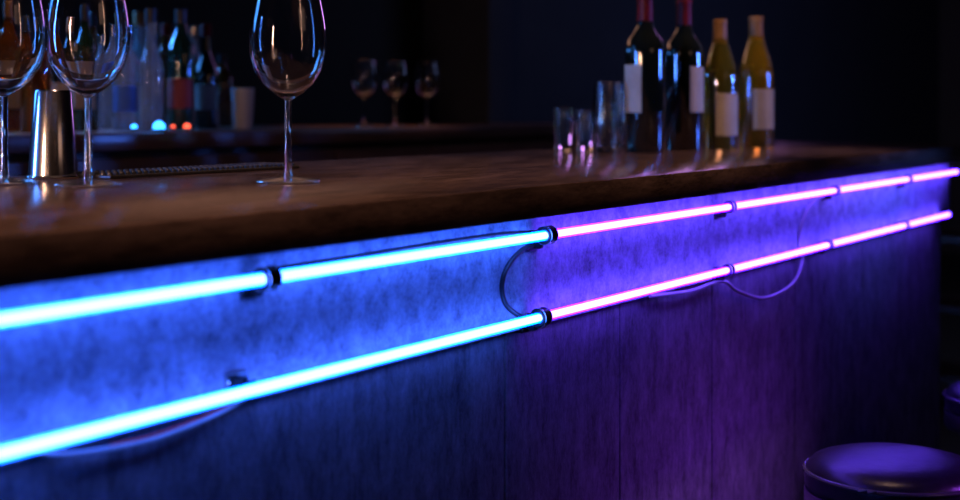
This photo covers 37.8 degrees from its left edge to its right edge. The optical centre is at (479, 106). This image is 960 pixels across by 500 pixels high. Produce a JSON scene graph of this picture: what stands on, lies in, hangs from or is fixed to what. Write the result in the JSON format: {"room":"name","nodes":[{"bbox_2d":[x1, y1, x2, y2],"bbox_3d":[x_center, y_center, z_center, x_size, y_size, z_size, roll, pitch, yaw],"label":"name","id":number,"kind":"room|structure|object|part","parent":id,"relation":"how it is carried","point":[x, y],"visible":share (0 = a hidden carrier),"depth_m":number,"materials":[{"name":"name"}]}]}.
{"room":"bar","nodes":[
{"label":"bar","id":0,"kind":"room"},
{"bbox_2d":[43,0,422,124],"bbox_3d":[-2.268,-0.230,2.858,0.100,2.900,7.377,0,0,33],"label":"wall","id":1,"kind":"structure","parent":0,"point":[380,31],"depth_m":5.43,"materials":[{"name":"black paint"}]},
{"bbox_2d":[423,0,938,147],"bbox_3d":[1.769,-0.230,8.883,0.420,2.900,7.123,0,0,33],"label":"wall","id":2,"kind":"structure","parent":0,"point":[844,70],"depth_m":8.49,"materials":[{"name":"black paint"}]},
{"bbox_2d":[483,0,512,122],"bbox_3d":[0.076,-0.230,5.815,0.030,2.900,0.190,0,0,33],"label":"trim","id":3,"kind":"structure","parent":2,"relation":"attached to","point":[497,14],"depth_m":5.78,"materials":[{"name":"black"}]},
{"bbox_2d":[939,0,959,252],"bbox_3d":[6.148,-0.230,10.371,6.000,2.900,0.100,0,0,33],"label":"wall","id":4,"kind":"structure","parent":0,"point":[949,10],"depth_m":11.72,"materials":[{"name":"black paint"}]},
{"bbox_2d":[940,252,959,454],"bbox_3d":[2.219,1.270,4.219,6.000,0.100,14.500,0,0,33],"label":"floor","id":5,"kind":"structure","parent":0,"point":[949,262],"depth_m":7.58,"materials":[{"name":"black"}]},
{"bbox_2d":[8,135,575,175],"bbox_3d":[-0.652,0.660,4.086,0.642,1.120,2.831,0,0,33],"label":"counter","id":6,"kind":"object","parent":5,"relation":"on","point":[154,158],"visible":0.12,"depth_m":3.77,"materials":[{"name":"black rubber"}]},
{"bbox_3d":[-1.042,0.620,2.941,0.018,1.000,0.462,0,0,33],"label":"door","id":7,"kind":"part","parent":6,"relation":"part of","materials":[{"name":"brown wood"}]},
{"bbox_3d":[-0.789,0.620,3.336,0.018,1.000,0.462,0,0,33],"label":"door","id":8,"kind":"part","parent":6,"relation":"part of","materials":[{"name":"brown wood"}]},
{"bbox_3d":[-0.537,0.620,3.731,0.018,1.000,0.462,0,0,33],"label":"door","id":9,"kind":"part","parent":6,"relation":"part of","materials":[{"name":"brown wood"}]},
{"bbox_2d":[8,122,575,153],"bbox_3d":[-0.652,0.080,4.086,0.657,0.040,2.891,0,0,33],"label":"countertop","id":10,"kind":"structure","parent":6,"relation":"on","point":[258,135],"depth_m":3.76,"materials":[{"name":"brown wood"}]},
{"bbox_2d":[8,89,19,131],"bbox_3d":[-1.124,-0.095,3.349,0.081,0.310,0.081,0,0,33],"label":"bottle","id":11,"kind":"object","parent":10,"relation":"on","point":[14,98],"visible":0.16,"depth_m":3.31,"materials":[{"name":"orange"}]},
{"bbox_2d":[20,50,51,132],"bbox_3d":[-1.039,-0.075,3.277,0.072,0.270,0.072,0,0,33],"label":"bottle","id":12,"kind":"object","parent":10,"relation":"on","point":[42,80],"visible":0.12,"depth_m":3.25,"materials":[{"name":"orange glass"}]},
{"bbox_2d":[52,68,68,89],"bbox_3d":[-1.081,-0.085,3.620,0.073,0.290,0.073,0,0,33],"label":"bottle","id":13,"kind":"object","parent":10,"relation":"on","point":[57,84],"visible":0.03,"depth_m":3.59,"materials":[{"name":"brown glass"}]},
{"bbox_2d":[69,88,98,130],"bbox_3d":[-0.983,-0.095,3.476,0.073,0.310,0.073,0,0,33],"label":"bottle","id":14,"kind":"object","parent":10,"relation":"on","point":[78,100],"visible":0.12,"depth_m":3.44,"materials":[{"name":"green"}]},
{"bbox_2d":[99,84,111,128],"bbox_3d":[-1.006,-0.065,3.776,0.068,0.250,0.068,0,0,33],"label":"bottle","id":15,"kind":"object","parent":10,"relation":"on","point":[105,97],"visible":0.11,"depth_m":3.74,"materials":[{"name":"blue"}]},
{"bbox_2d":[112,25,138,130],"bbox_3d":[-0.909,-0.075,3.593,0.069,0.270,0.069,0,0,33],"label":"bottle","id":16,"kind":"object","parent":10,"relation":"on","point":[125,87],"visible":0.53,"depth_m":3.56,"materials":[{"name":"blue"}]},
{"bbox_2d":[131,124,136,130],"bbox_3d":[-0.854,0.051,3.456,0.016,0.017,0.016,0,0,33],"label":"led light","id":17,"kind":"object","parent":10,"relation":"on","point":[133,127],"visible":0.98,"depth_m":3.45,"materials":[{"name":"blue plastic"}]},
{"bbox_2d":[133,11,144,62],"bbox_3d":[-0.966,-0.105,3.968,0.066,0.330,0.066,0,0,33],"label":"bottle","id":18,"kind":"object","parent":10,"relation":"on","point":[139,48],"visible":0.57,"depth_m":3.96,"materials":[{"name":"blue"}]},
{"bbox_2d":[138,8,163,130],"bbox_3d":[-0.836,-0.095,3.558,0.062,0.310,0.062,0,0,33],"label":"bottle","id":19,"kind":"object","parent":10,"relation":"on","point":[150,71],"visible":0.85,"depth_m":3.54,"materials":[{"name":"blue"}]},
{"bbox_2d":[152,121,165,131],"bbox_3d":[-0.771,0.047,3.363,0.032,0.026,0.032,0,0,33],"label":"led light","id":20,"kind":"object","parent":10,"relation":"on","point":[158,126],"visible":0.98,"depth_m":3.35,"materials":[{"name":"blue plastic"}]},
{"bbox_2d":[158,23,170,127],"bbox_3d":[-0.901,-0.090,4.015,0.068,0.300,0.068,0,0,33],"label":"bottle","id":21,"kind":"object","parent":10,"relation":"on","point":[165,27],"visible":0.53,"depth_m":4.00,"materials":[{"name":"orange"}]},
{"bbox_2d":[166,9,194,129],"bbox_3d":[-0.779,-0.098,3.647,0.075,0.315,0.075,0,0,33],"label":"bottle","id":22,"kind":"object","parent":10,"relation":"on","point":[180,57],"visible":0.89,"depth_m":3.62,"materials":[{"name":"green"}]},
{"bbox_2d":[183,124,190,130],"bbox_3d":[-0.726,0.050,3.470,0.020,0.019,0.020,0,0,33],"label":"led light","id":23,"kind":"object","parent":10,"relation":"on","point":[186,127],"visible":0.84,"depth_m":3.46,"materials":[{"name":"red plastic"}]},
{"bbox_2d":[189,25,199,67],"bbox_3d":[-0.843,-0.090,4.125,0.066,0.300,0.066,0,0,33],"label":"bottle","id":24,"kind":"object","parent":10,"relation":"on","point":[193,29],"visible":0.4,"depth_m":4.11,"materials":[{"name":"blue"}]},
{"bbox_2d":[195,23,218,128],"bbox_3d":[-0.757,-0.085,3.868,0.069,0.290,0.069,0,0,33],"label":"bottle","id":25,"kind":"object","parent":10,"relation":"on","point":[206,73],"visible":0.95,"depth_m":3.84,"materials":[{"name":"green glass"}]},
{"bbox_2d":[217,54,232,126],"bbox_3d":[-0.784,-0.050,4.254,0.068,0.220,0.068,0,0,33],"label":"bottle","id":26,"kind":"object","parent":10,"relation":"on","point":[225,78],"visible":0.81,"depth_m":4.23,"materials":[{"name":"orange"}]},
{"bbox_2d":[231,88,254,128],"bbox_3d":[-0.661,0.004,3.907,0.064,0.112,0.064,0,0,33],"label":"cup","id":27,"kind":"object","parent":10,"relation":"on","point":[242,98],"visible":1,"depth_m":3.88,"materials":[{"name":"white ceramic"}]},
{"bbox_2d":[350,59,377,126],"bbox_3d":[-0.349,-0.041,4.210,0.081,0.202,0.081,0,0,33],"label":"wine glass","id":28,"kind":"object","parent":10,"relation":"on","point":[363,76],"visible":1,"depth_m":4.18,"materials":[{"name":"white"}]},
{"bbox_3d":[-0.349,0.013,4.210,0.010,0.080,0.010,0,0,33],"label":"stem","id":29,"kind":"part","parent":28,"relation":"part of","materials":[{"name":"clear glass"}]},
{"bbox_2d":[350,59,377,97],"bbox_3d":[-0.349,-0.084,4.210,0.081,0.115,0.081,0,0,33],"label":"bowl","id":30,"kind":"object","parent":28,"relation":"on","point":[363,76],"depth_m":4.18,"materials":[{"name":"clear glass"}]},
{"bbox_2d":[382,61,407,125],"bbox_3d":[-0.264,-0.041,4.344,0.081,0.202,0.081,0,0,33],"label":"wine glass","id":31,"kind":"object","parent":10,"relation":"on","point":[394,73],"visible":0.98,"depth_m":4.31,"materials":[{"name":"white"}]},
{"bbox_3d":[-0.264,0.013,4.344,0.010,0.080,0.010,0,0,33],"label":"stem","id":32,"kind":"part","parent":31,"relation":"part of","materials":[{"name":"clear glass"}]},
{"bbox_2d":[382,61,407,97],"bbox_3d":[-0.264,-0.084,4.344,0.081,0.115,0.081,0,0,33],"label":"bowl","id":33,"kind":"object","parent":31,"relation":"on","point":[394,73],"depth_m":4.31,"materials":[{"name":"clear glass"}]},
{"bbox_2d":[414,62,439,125],"bbox_3d":[-0.170,-0.041,4.490,0.081,0.202,0.081,0,0,33],"label":"wine glass","id":34,"kind":"object","parent":10,"relation":"on","point":[426,78],"visible":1,"depth_m":4.46,"materials":[{"name":"white"}]},
{"bbox_3d":[-0.170,0.013,4.490,0.010,0.080,0.010,0,0,33],"label":"stem","id":35,"kind":"part","parent":34,"relation":"part of","materials":[{"name":"clear glass"}]},
{"bbox_2d":[414,62,439,98],"bbox_3d":[-0.170,-0.084,4.490,0.081,0.115,0.081,0,0,33],"label":"bowl","id":36,"kind":"object","parent":34,"relation":"on","point":[426,78],"depth_m":4.46,"materials":[{"name":"clear glass"}]},
{"bbox_3d":[-0.285,0.620,4.126,0.018,1.000,0.462,0,0,33],"label":"door","id":37,"kind":"part","parent":6,"relation":"part of","materials":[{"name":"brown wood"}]},
{"bbox_3d":[-0.033,0.620,4.521,0.018,1.000,0.462,0,0,33],"label":"door","id":38,"kind":"part","parent":6,"relation":"part of","materials":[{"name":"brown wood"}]},
{"bbox_3d":[0.219,0.620,4.916,0.018,1.000,0.462,0,0,33],"label":"door","id":39,"kind":"part","parent":6,"relation":"part of","materials":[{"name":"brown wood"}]},
{"bbox_2d":[0,163,949,499],"bbox_3d":[-0.212,0.681,2.004,0.645,1.079,4.350,0,0,33],"label":"bar counter","id":40,"kind":"object","parent":5,"relation":"on","point":[716,391],"depth_m":1.84,"materials":[{"name":"concrete"}]},
{"bbox_2d":[0,272,265,325],"bbox_3d":[-0.515,0.168,0.887,0.015,0.015,1.141,0,0,33],"label":"tube","id":41,"kind":"object","parent":40,"relation":"attached to","point":[259,279],"visible":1,"depth_m":1.21,"materials":[{"name":"blue glass"}]},
{"bbox_2d":[25,398,243,456],"bbox_3d":[-0.303,0.286,1.259,0.004,0.033,0.283,0,0,33],"label":"power cable","id":42,"kind":"object","parent":40,"relation":"attached to","point":[212,416],"visible":0.81,"depth_m":1.25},
{"bbox_2d":[109,398,239,445],"bbox_3d":[-0.279,0.285,1.298,0.002,0.028,0.169,0,0,33],"label":"power cable","id":43,"kind":"object","parent":40,"relation":"attached to","point":[236,400],"visible":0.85,"depth_m":1.29,"materials":[{"name":"black rubber"}]},
{"bbox_2d":[224,370,255,400],"bbox_3d":[-0.230,0.270,1.357,0.022,0.024,0.030,0,0,33],"label":"clip","id":44,"kind":"object","parent":40,"relation":"attached to","point":[236,380],"visible":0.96,"depth_m":1.35,"materials":[{"name":"black plastic"}]},
{"bbox_3d":[-0.237,0.265,1.361,0.004,0.014,0.030,0,0,33],"label":"mounting plate","id":45,"kind":"part","parent":44,"relation":"part of","materials":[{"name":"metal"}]},
{"bbox_3d":[-0.231,0.269,1.357,0.013,0.016,0.008,0,0,33],"label":"post","id":46,"kind":"part","parent":44,"relation":"part of","materials":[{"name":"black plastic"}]},
{"bbox_3d":[-0.555,0.705,0.919,0.020,0.830,2.148,0,0,33],"label":"panel","id":47,"kind":"part","parent":40,"relation":"part of","materials":[{"name":"wood"}]},
{"bbox_2d":[240,265,282,299],"bbox_3d":[-0.212,0.172,1.371,0.036,0.034,0.030,0,0,33],"label":"clip","id":48,"kind":"object","parent":40,"relation":"attached to","point":[273,274],"visible":0.91,"depth_m":1.36,"materials":[{"name":"black plastic"}]},
{"bbox_3d":[-0.226,0.182,1.380,0.004,0.014,0.030,0,0,33],"label":"mounting plate","id":49,"kind":"part","parent":48,"relation":"part of","materials":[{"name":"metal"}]},
{"bbox_3d":[-0.220,0.175,1.376,0.013,0.022,0.008,0,0,33],"label":"post","id":50,"kind":"part","parent":48,"relation":"part of","materials":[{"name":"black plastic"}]},
{"bbox_2d":[0,312,541,459],"bbox_3d":[-0.372,0.273,1.113,0.015,0.015,1.675,0,0,33],"label":"tube","id":51,"kind":"object","parent":40,"relation":"attached to","point":[100,428],"visible":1,"depth_m":1.33,"materials":[{"name":"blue glass"}]},
{"bbox_2d":[262,230,547,284],"bbox_3d":[-0.060,0.168,1.600,0.015,0.015,0.550,0,0,33],"label":"tube","id":52,"kind":"object","parent":40,"relation":"attached to","point":[338,267],"visible":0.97,"depth_m":1.56,"materials":[{"name":"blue glass"}]},
{"bbox_2d":[278,230,536,268],"bbox_3d":[-0.064,0.163,1.635,0.003,0.008,0.559,0,0,33],"label":"power cable","id":53,"kind":"object","parent":40,"relation":"attached to","point":[532,231],"visible":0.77,"depth_m":1.59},
{"bbox_2d":[0,140,959,288],"bbox_3d":[-0.173,0.120,2.098,0.769,0.041,4.550,0,0,33],"label":"countertop","id":54,"kind":"structure","parent":40,"relation":"on","point":[49,233],"depth_m":1.68,"materials":[{"name":"brown wood"}]},
{"bbox_2d":[0,0,45,184],"bbox_3d":[-0.618,-0.033,1.818,0.107,0.265,0.107,0,0,33],"label":"wine glass","id":55,"kind":"object","parent":54,"relation":"on","point":[22,22],"visible":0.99,"depth_m":1.79,"materials":[{"name":"white"}]},
{"bbox_3d":[-0.618,0.039,1.818,0.013,0.105,0.013,0,0,33],"label":"stem","id":56,"kind":"part","parent":55,"relation":"part of","materials":[{"name":"clear glass"}]},
{"bbox_2d":[0,0,45,95],"bbox_3d":[-0.618,-0.090,1.818,0.107,0.151,0.107,0,0,33],"label":"bowl","id":57,"kind":"object","parent":55,"relation":"on","point":[22,22],"depth_m":1.79,"materials":[{"name":"clear glass"}]},
{"bbox_2d":[25,90,79,178],"bbox_3d":[-0.601,0.038,1.972,0.076,0.123,0.076,0,0,33],"label":"cup","id":58,"kind":"object","parent":54,"relation":"on","point":[52,152],"visible":0.99,"depth_m":1.95,"materials":[{"name":"metal"}]},
{"bbox_2d":[45,0,130,187],"bbox_3d":[-0.496,-0.030,1.772,0.105,0.260,0.105,0,0,33],"label":"wine glass","id":59,"kind":"object","parent":54,"relation":"on","point":[87,42],"visible":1,"depth_m":1.74,"materials":[{"name":"white"}]},
{"bbox_3d":[-0.496,0.040,1.772,0.013,0.103,0.013,0,0,33],"label":"stem","id":60,"kind":"part","parent":59,"relation":"part of","materials":[{"name":"clear glass"}]},
{"bbox_2d":[45,0,130,97],"bbox_3d":[-0.496,-0.086,1.772,0.105,0.148,0.105,0,0,33],"label":"bowl","id":61,"kind":"object","parent":59,"relation":"on","point":[87,42],"depth_m":1.73,"materials":[{"name":"clear glass"}]},
{"bbox_2d":[78,162,298,178],"bbox_3d":[-0.436,0.095,2.132,0.080,0.009,0.405,0,0,33],"label":"bar mat","id":62,"kind":"object","parent":54,"relation":"on","point":[221,168],"visible":0.97,"depth_m":2.08,"materials":[{"name":"black rubber"}]},
{"bbox_2d":[249,0,326,183],"bbox_3d":[-0.253,-0.026,1.842,0.102,0.252,0.102,0,0,33],"label":"wine glass","id":63,"kind":"object","parent":54,"relation":"on","point":[288,39],"visible":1,"depth_m":1.81,"materials":[{"name":"white"}]},
{"bbox_3d":[-0.253,0.042,1.842,0.012,0.100,0.012,0,0,33],"label":"stem","id":64,"kind":"part","parent":63,"relation":"part of","materials":[{"name":"clear glass"}]},
{"bbox_2d":[249,0,326,100],"bbox_3d":[-0.253,-0.081,1.842,0.102,0.144,0.102,0,0,33],"label":"bowl","id":65,"kind":"object","parent":63,"relation":"on","point":[288,39],"depth_m":1.80,"materials":[{"name":"clear glass"}]},
{"bbox_2d":[553,108,572,149],"bbox_3d":[0.194,0.051,3.277,0.048,0.098,0.048,0,0,33],"label":"drinking glass","id":66,"kind":"object","parent":54,"relation":"on","point":[562,117],"visible":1,"depth_m":3.26,"materials":[{"name":"white"}]},
{"bbox_2d":[576,111,592,150],"bbox_3d":[0.240,0.055,3.200,0.042,0.090,0.042,0,0,33],"label":"drinking glass","id":67,"kind":"object","parent":54,"relation":"on","point":[584,128],"visible":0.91,"depth_m":3.18,"materials":[{"name":"clear glass"}]},
{"bbox_2d":[592,82,621,151],"bbox_3d":[0.281,0.022,3.097,0.066,0.155,0.066,0,0,33],"label":"drinking glass","id":68,"kind":"object","parent":54,"relation":"on","point":[607,111],"visible":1,"depth_m":3.07,"materials":[{"name":"white"}]},
{"bbox_2d":[617,80,624,147],"bbox_3d":[0.362,0.017,3.447,0.060,0.165,0.060,0,0,33],"label":"drinking glass","id":69,"kind":"object","parent":54,"relation":"on","point":[621,82],"visible":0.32,"depth_m":3.42,"materials":[{"name":"white"}]},
{"bbox_2d":[625,0,664,152],"bbox_3d":[0.366,-0.076,3.111,0.088,0.352,0.089,0,0,33],"label":"wine bottle","id":70,"kind":"object","parent":54,"relation":"on","point":[645,50],"visible":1,"depth_m":3.08,"materials":[{"name":"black glass"}]},
{"bbox_2d":[665,0,703,150],"bbox_3d":[0.475,-0.076,3.256,0.089,0.352,0.088,0,0,33],"label":"wine bottle","id":71,"kind":"object","parent":54,"relation":"on","point":[684,69],"visible":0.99,"depth_m":3.22,"materials":[{"name":"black glass"}]},
{"bbox_2d":[703,19,737,149],"bbox_3d":[0.572,-0.054,3.333,0.083,0.309,0.082,0,0,33],"label":"wine bottle","id":72,"kind":"object","parent":54,"relation":"on","point":[720,114],"visible":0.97,"depth_m":3.30,"materials":[{"name":"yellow glass"}]},
{"bbox_2d":[738,16,773,146],"bbox_3d":[0.690,-0.063,3.500,0.088,0.326,0.087,0,0,33],"label":"wine bottle","id":73,"kind":"object","parent":54,"relation":"on","point":[756,78],"visible":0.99,"depth_m":3.47,"materials":[{"name":"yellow glass"}]},
{"bbox_2d":[499,243,533,318],"bbox_3d":[0.054,0.231,1.815,0.006,0.106,0.102,0,0,33],"label":"power cable","id":74,"kind":"object","parent":40,"relation":"attached to","point":[513,258],"visible":0.84,"depth_m":1.79,"materials":[{"name":"black rubber"}]},
{"bbox_2d":[520,307,552,332],"bbox_3d":[0.075,0.277,1.821,0.036,0.034,0.030,0,0,33],"label":"clip","id":75,"kind":"object","parent":40,"relation":"attached to","point":[547,317],"visible":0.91,"depth_m":1.81,"materials":[{"name":"black plastic"}]},
{"bbox_3d":[0.062,0.287,1.830,0.004,0.014,0.030,0,0,33],"label":"mounting plate","id":76,"kind":"part","parent":75,"relation":"part of","materials":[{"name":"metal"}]},
{"bbox_3d":[0.068,0.280,1.826,0.013,0.022,0.008,0,0,33],"label":"post","id":77,"kind":"part","parent":75,"relation":"part of","materials":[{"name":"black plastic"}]},
{"bbox_2d":[527,225,558,250],"bbox_3d":[0.083,0.172,1.835,0.036,0.034,0.030,0,0,33],"label":"clip","id":78,"kind":"object","parent":40,"relation":"attached to","point":[552,232],"visible":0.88,"depth_m":1.83,"materials":[{"name":"black plastic"}]},
{"bbox_3d":[0.070,0.182,1.843,0.004,0.014,0.030,0,0,33],"label":"mounting plate","id":79,"kind":"part","parent":78,"relation":"part of","materials":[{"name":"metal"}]},
{"bbox_3d":[0.076,0.175,1.839,0.013,0.022,0.008,0,0,33],"label":"post","id":80,"kind":"part","parent":78,"relation":"part of","materials":[{"name":"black plastic"}]},
{"bbox_3d":[0.113,0.705,1.964,0.020,0.830,0.326,0,0,33],"label":"panel","id":81,"kind":"part","parent":40,"relation":"part of","materials":[{"name":"wood"}]},
{"bbox_2d":[537,266,730,322],"bbox_3d":[0.247,0.273,2.082,0.015,0.015,0.625,0,0,33],"label":"tube","id":82,"kind":"object","parent":40,"relation":"attached to","point":[615,298],"visible":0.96,"depth_m":2.04,"materials":[{"name":"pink glass"}]},
{"bbox_2d":[545,203,732,236],"bbox_3d":[0.254,0.168,2.092,0.015,0.015,0.618,0,0,33],"label":"tube","id":83,"kind":"object","parent":40,"relation":"attached to","point":[583,229],"visible":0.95,"depth_m":2.06,"materials":[{"name":"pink glass"}]},
{"bbox_3d":[0.294,0.705,2.248,0.020,0.830,0.342,0,0,33],"label":"panel","id":84,"kind":"part","parent":40,"relation":"part of","materials":[{"name":"wood"}]},
{"bbox_2d":[712,263,734,280],"bbox_3d":[0.410,0.278,2.348,0.034,0.032,0.030,0,0,33],"label":"clip","id":85,"kind":"object","parent":40,"relation":"attached to","point":[731,266],"visible":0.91,"depth_m":2.34,"materials":[{"name":"black plastic"}]},
{"bbox_3d":[0.404,0.280,2.352,0.013,0.022,0.008,0,0,33],"label":"post","id":86,"kind":"part","parent":85,"relation":"part of","materials":[{"name":"black plastic"}]},
{"bbox_2d":[714,200,736,218],"bbox_3d":[0.415,0.173,2.356,0.034,0.032,0.030,0,0,33],"label":"clip","id":87,"kind":"object","parent":40,"relation":"attached to","point":[720,214],"visible":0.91,"depth_m":2.35,"materials":[{"name":"black plastic"}]},
{"bbox_3d":[0.409,0.175,2.360,0.013,0.022,0.008,0,0,33],"label":"post","id":88,"kind":"part","parent":87,"relation":"part of","materials":[{"name":"black plastic"}]},
{"bbox_2d":[648,195,825,299],"bbox_3d":[0.491,0.263,2.500,0.006,0.175,0.858,0,0,33],"label":"power cable","id":89,"kind":"object","parent":40,"relation":"attached to","point":[813,201],"visible":0.91,"depth_m":2.52,"materials":[{"name":"rubber"}]},
{"bbox_3d":[0.497,0.705,2.565,0.020,0.830,0.403,0,0,33],"label":"panel","id":90,"kind":"part","parent":40,"relation":"part of","materials":[{"name":"wood"}]},
{"bbox_2d":[725,241,830,273],"bbox_3d":[0.552,0.273,2.560,0.015,0.015,0.510,0,0,33],"label":"tube","id":91,"kind":"object","parent":40,"relation":"attached to","point":[825,245],"visible":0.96,"depth_m":2.54,"materials":[{"name":"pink glass"}]},
{"bbox_2d":[728,187,836,210],"bbox_3d":[0.566,0.168,2.582,0.015,0.015,0.544,0,0,33],"label":"tube","id":92,"kind":"object","parent":40,"relation":"attached to","point":[828,191],"visible":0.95,"depth_m":2.56,"materials":[{"name":"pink glass"}]},
{"bbox_2d":[814,239,833,254],"bbox_3d":[0.685,0.278,2.778,0.034,0.032,0.030,0,0,33],"label":"clip","id":93,"kind":"object","parent":40,"relation":"attached to","point":[820,251],"visible":0.8,"depth_m":2.77,"materials":[{"name":"black plastic"}]},
{"bbox_3d":[0.678,0.280,2.782,0.013,0.022,0.008,0,0,33],"label":"post","id":94,"kind":"part","parent":93,"relation":"part of","materials":[{"name":"black plastic"}]},
{"bbox_3d":[0.720,0.705,2.915,0.020,0.830,0.420,0,0,33],"label":"panel","id":95,"kind":"part","parent":40,"relation":"part of","materials":[{"name":"wood"}]},
{"bbox_2d":[822,185,840,200],"bbox_3d":[0.708,0.173,2.814,0.034,0.032,0.030,0,0,33],"label":"clip","id":96,"kind":"object","parent":40,"relation":"attached to","point":[828,196],"visible":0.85,"depth_m":2.81,"materials":[{"name":"black plastic"}]},
{"bbox_3d":[0.701,0.175,2.818,0.013,0.022,0.008,0,0,33],"label":"post","id":97,"kind":"part","parent":96,"relation":"part of","materials":[{"name":"black plastic"}]},
{"bbox_2d":[825,222,906,247],"bbox_3d":[0.835,0.273,3.002,0.015,0.015,0.540,0,0,33],"label":"tube","id":98,"kind":"object","parent":40,"relation":"attached to","point":[837,242],"visible":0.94,"depth_m":2.99,"materials":[{"name":"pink glass"}]},
{"bbox_2d":[832,176,909,193],"bbox_3d":[0.853,0.168,3.031,0.015,0.015,0.522,0,0,33],"label":"tube","id":99,"kind":"object","parent":40,"relation":"attached to","point":[906,179],"visible":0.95,"depth_m":3.02,"materials":[{"name":"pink glass"}]},
{"bbox_3d":[1.012,0.705,3.372,0.020,0.830,0.655,0,0,33],"label":"panel","id":100,"kind":"part","parent":40,"relation":"part of","materials":[{"name":"wood"}]},
{"bbox_2d":[893,221,909,234],"bbox_3d":[0.976,0.278,3.233,0.034,0.032,0.030,0,0,33],"label":"clip","id":101,"kind":"object","parent":40,"relation":"attached to","point":[897,231],"visible":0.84,"depth_m":3.23,"materials":[{"name":"black plastic"}]},
{"bbox_3d":[0.969,0.280,3.237,0.013,0.022,0.008,0,0,33],"label":"post","id":102,"kind":"part","parent":101,"relation":"part of","materials":[{"name":"black plastic"}]},
{"bbox_2d":[896,174,912,187],"bbox_3d":[0.989,0.173,3.254,0.034,0.032,0.030,0,0,33],"label":"clip","id":103,"kind":"object","parent":40,"relation":"attached to","point":[901,184],"visible":0.87,"depth_m":3.25,"materials":[{"name":"black plastic"}]},
{"bbox_3d":[0.982,0.175,3.258,0.013,0.022,0.008,0,0,33],"label":"post","id":104,"kind":"part","parent":103,"relation":"part of","materials":[{"name":"black plastic"}]},
{"bbox_2d":[904,211,951,225],"bbox_3d":[1.087,0.273,3.397,0.015,0.015,0.397,0,0,33],"label":"tube","id":105,"kind":"object","parent":40,"relation":"attached to","point":[947,214],"visible":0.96,"depth_m":3.41,"materials":[{"name":"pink glass"}]},
{"bbox_2d":[907,169,959,181],"bbox_3d":[1.116,0.168,3.442,0.015,0.015,0.453,0,0,33],"label":"tube","id":106,"kind":"object","parent":40,"relation":"attached to","point":[955,171],"visible":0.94,"depth_m":3.45,"materials":[{"name":"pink glass"}]},
{"bbox_2d":[802,442,959,499],"bbox_3d":[0.649,0.883,2.190,0.380,0.674,0.380,0,0,33],"label":"bar stool","id":107,"kind":"object","parent":5,"relation":"on","point":[869,470],"visible":1,"depth_m":2.13,"materials":[{"name":"black leather"}]},
{"bbox_2d":[940,165,959,383],"bbox_3d":[2.159,0.730,5.610,1.840,0.980,0.380,0,0,33],"label":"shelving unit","id":108,"kind":"object","parent":5,"relation":"on","point":[949,370],"visible":0.02,"depth_m":5.66,"materials":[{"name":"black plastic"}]},
{"bbox_3d":[2.159,0.527,5.610,1.800,0.025,0.380,0,0,33],"label":"shelf","id":109,"kind":"part","parent":108,"relation":"part of","materials":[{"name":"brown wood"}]},
{"bbox_3d":[2.159,0.807,5.610,1.800,0.025,0.380,0,0,33],"label":"shelf","id":110,"kind":"part","parent":108,"relation":"part of","materials":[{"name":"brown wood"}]},
{"bbox_3d":[2.159,1.087,5.610,1.800,0.025,0.380,0,0,33],"label":"shelf","id":111,"kind":"part","parent":108,"relation":"part of","materials":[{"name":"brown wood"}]},
{"bbox_3d":[2.159,0.258,5.610,1.800,0.025,0.380,0,0,33],"label":"shelf","id":112,"kind":"part","parent":108,"relation":"part of","materials":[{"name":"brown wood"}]},
{"bbox_2d":[943,381,959,433],"bbox_3d":[1.056,0.883,2.745,0.380,0.674,0.380,0,0,33],"label":"bar stool","id":113,"kind":"object","parent":5,"relation":"on","point":[951,394],"visible":1,"depth_m":2.73,"materials":[{"name":"leather"}]},
{"bbox_2d":[944,381,959,416],"bbox_3d":[1.056,0.573,2.745,0.277,0.054,0.277,0,0,33],"label":"seat cushion","id":114,"kind":"object","parent":113,"relation":"on","point":[952,393],"depth_m":2.74,"materials":[{"name":"black leather"}]}
]}

